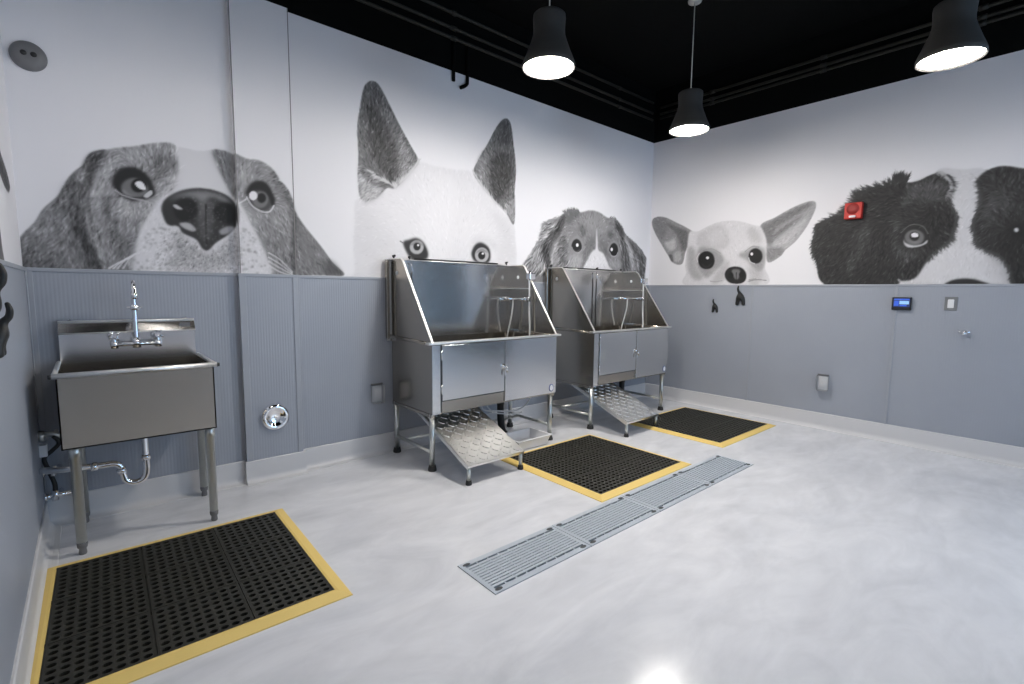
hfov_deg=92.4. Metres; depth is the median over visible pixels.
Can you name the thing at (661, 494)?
drain grate
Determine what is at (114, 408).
basin
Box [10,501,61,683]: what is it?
baseboard
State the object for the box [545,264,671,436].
tub
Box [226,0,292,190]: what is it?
pillar
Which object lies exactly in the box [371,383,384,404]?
outlet cover
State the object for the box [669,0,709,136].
pendant lamp
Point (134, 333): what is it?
faucet
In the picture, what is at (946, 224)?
mural
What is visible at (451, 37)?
conduit
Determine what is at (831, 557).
floor
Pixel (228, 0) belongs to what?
trim
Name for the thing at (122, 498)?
baseboard
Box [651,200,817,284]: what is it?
mural
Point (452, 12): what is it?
conduit
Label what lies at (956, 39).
pendant lamp
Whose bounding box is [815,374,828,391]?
outlet cover
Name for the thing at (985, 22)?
conduit
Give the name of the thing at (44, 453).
valves
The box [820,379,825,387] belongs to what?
socket
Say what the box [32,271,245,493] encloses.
wall panel
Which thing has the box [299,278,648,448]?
wall panel
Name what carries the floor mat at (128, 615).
on the floor
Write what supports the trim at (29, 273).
attached to the wall at (116, 72)
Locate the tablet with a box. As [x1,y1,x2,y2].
[891,297,911,309]
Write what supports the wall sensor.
attached to the wall at (116, 72)
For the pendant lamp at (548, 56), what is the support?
hanging from the ceiling
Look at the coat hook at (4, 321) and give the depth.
1.52 m
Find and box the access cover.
[260,403,288,429]
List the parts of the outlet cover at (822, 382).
plate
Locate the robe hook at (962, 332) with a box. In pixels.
[957,330,970,334]
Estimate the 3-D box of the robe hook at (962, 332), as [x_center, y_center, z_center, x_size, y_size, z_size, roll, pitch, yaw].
[3.530,-0.071,3.836,0.057,0.036,0.078,-4,8,-41]
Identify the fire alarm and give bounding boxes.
[844,202,863,219]
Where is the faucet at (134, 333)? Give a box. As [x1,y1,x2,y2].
[108,280,163,348]
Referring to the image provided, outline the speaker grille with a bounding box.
[846,203,858,213]
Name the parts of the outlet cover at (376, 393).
plate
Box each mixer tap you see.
[501,271,534,336]
[617,276,647,328]
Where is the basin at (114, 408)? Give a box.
[55,355,216,450]
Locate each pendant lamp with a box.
[522,0,574,79]
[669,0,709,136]
[914,0,988,71]
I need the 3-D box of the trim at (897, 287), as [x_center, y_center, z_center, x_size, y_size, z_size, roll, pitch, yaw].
[3.254,0.126,4.214,0.007,1.200,0.018,-4,8,-41]
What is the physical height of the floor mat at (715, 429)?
0.018 m
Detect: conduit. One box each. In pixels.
[355,0,653,120]
[383,0,653,114]
[421,0,653,103]
[660,0,1011,108]
[660,3,1023,115]
[660,10,1023,119]
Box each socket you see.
[374,389,378,398]
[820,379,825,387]
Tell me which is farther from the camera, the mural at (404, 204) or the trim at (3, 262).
the mural at (404, 204)
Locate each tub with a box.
[385,255,560,485]
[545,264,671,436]
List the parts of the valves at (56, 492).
valve handle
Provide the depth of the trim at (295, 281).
3.32 m
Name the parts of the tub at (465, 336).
leg, panel, leg, panel, tether rail, ramp leg, door, lock handle, leg, ramp leg, panel, panel, leg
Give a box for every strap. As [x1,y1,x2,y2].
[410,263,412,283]
[594,272,596,325]
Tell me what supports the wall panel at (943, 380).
attached to the wall at (764, 153)
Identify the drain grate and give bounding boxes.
[458,526,590,594]
[552,496,659,546]
[622,473,712,511]
[675,455,752,484]
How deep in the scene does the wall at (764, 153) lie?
4.47 m
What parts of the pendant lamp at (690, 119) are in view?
bulb, lamp shade, cord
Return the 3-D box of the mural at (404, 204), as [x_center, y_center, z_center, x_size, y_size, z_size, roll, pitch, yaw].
[-0.558,-1.243,4.012,1.671,1.459,0.001,-4,8,-41]
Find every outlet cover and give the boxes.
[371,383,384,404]
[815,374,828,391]
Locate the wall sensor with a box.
[8,40,47,71]
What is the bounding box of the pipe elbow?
[459,46,468,88]
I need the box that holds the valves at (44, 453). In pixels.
[38,429,61,466]
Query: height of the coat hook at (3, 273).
0.201 m
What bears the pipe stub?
attached to the wall at (116, 72)
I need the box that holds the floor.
[58,396,1023,683]
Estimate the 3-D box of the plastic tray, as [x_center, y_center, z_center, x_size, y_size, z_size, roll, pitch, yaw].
[0.105,0.805,4.059,0.376,0.085,0.276,-4,8,-41]
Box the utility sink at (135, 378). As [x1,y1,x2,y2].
[39,280,219,554]
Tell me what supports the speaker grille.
attached to the fire alarm
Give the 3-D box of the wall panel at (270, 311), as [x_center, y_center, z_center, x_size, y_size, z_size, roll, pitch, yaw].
[-1.571,0.176,3.231,0.333,1.200,0.010,-4,8,-41]
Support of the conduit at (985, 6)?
attached to the wall at (764, 153)
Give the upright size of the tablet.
0.108 m
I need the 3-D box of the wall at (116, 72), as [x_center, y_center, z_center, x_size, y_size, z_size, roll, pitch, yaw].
[-0.422,-0.991,4.226,5.650,3.620,0.100,-4,8,-41]
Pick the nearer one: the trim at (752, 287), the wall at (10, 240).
the wall at (10, 240)
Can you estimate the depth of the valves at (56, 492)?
2.53 m
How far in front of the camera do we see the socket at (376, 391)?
3.75 m
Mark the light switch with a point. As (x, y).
(950, 303)
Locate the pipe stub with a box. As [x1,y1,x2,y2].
[452,41,454,81]
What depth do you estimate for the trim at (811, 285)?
4.35 m
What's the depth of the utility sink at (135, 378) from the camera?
2.51 m
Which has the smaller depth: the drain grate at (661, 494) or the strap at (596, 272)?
the drain grate at (661, 494)
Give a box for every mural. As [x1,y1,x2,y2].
[0,150,9,259]
[20,139,346,275]
[344,78,518,277]
[521,206,647,281]
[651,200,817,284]
[807,163,1023,283]
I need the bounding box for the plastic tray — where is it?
[506,427,552,449]
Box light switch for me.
[944,297,957,310]
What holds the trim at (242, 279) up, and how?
attached to the pillar
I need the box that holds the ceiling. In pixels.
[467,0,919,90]
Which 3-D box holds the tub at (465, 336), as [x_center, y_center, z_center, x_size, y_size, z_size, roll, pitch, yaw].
[-0.165,0.101,3.835,1.296,1.532,0.969,-4,8,-41]
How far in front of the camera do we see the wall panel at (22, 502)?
1.79 m
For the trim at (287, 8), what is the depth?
3.19 m
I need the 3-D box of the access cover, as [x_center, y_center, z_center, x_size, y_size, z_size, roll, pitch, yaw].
[-1.563,0.497,3.247,0.182,0.182,0.030,-4,8,-41]
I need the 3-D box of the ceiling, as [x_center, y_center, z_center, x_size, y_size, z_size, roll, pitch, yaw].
[1.719,-2.568,1.589,5.650,0.100,6.600,-4,8,-41]
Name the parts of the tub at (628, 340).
panel, panel, tether rail, leg, door, ramp leg, panel, panel, ramp leg, leg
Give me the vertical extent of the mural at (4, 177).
0.535 m
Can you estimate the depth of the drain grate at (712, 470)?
3.53 m
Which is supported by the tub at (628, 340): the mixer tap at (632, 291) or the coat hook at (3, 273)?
the mixer tap at (632, 291)
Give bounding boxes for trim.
[0,259,25,270]
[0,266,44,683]
[26,267,648,286]
[26,271,50,493]
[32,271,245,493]
[228,0,240,272]
[239,276,253,461]
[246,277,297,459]
[287,8,296,274]
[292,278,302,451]
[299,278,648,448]
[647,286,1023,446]
[649,284,1023,286]
[745,287,753,399]
[884,286,898,423]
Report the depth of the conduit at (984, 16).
4.31 m
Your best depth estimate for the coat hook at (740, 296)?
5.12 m
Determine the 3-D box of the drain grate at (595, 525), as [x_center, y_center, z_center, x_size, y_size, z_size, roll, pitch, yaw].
[0.538,0.995,2.753,0.611,0.021,0.277,-4,8,-41]
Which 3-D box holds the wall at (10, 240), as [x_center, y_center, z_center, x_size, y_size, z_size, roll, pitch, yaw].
[-0.370,-0.550,-0.063,0.100,3.620,6.500,-4,8,-41]
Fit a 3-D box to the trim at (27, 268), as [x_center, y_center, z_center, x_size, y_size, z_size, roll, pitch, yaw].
[-0.375,-0.523,4.214,5.450,0.020,0.058,-4,8,-41]
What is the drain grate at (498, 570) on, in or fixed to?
in the floor
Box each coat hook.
[0,263,7,310]
[0,302,13,357]
[711,299,717,312]
[735,286,744,305]
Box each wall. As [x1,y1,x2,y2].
[0,0,655,476]
[0,31,21,265]
[649,0,1023,284]
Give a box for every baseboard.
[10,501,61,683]
[48,383,644,525]
[645,383,1023,468]
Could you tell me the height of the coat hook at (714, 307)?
0.149 m
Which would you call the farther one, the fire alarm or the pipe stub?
the fire alarm
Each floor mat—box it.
[30,508,352,683]
[501,434,691,501]
[630,407,775,447]
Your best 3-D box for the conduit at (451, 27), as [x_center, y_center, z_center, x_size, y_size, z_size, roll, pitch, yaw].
[-0.384,-2.504,3.983,5.350,0.038,0.038,-4,8,-41]
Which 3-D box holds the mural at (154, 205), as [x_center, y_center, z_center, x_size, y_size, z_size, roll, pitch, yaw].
[-1.805,-0.804,2.952,1.671,0.776,0.042,-4,8,-41]
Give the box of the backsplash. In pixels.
[57,317,195,363]
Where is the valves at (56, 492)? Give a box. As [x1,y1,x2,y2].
[42,473,70,501]
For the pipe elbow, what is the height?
0.360 m
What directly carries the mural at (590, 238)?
attached to the wall at (116, 72)
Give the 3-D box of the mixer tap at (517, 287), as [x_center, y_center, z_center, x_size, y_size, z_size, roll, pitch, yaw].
[0.049,-0.259,4.397,0.127,0.741,0.340,-4,8,-41]

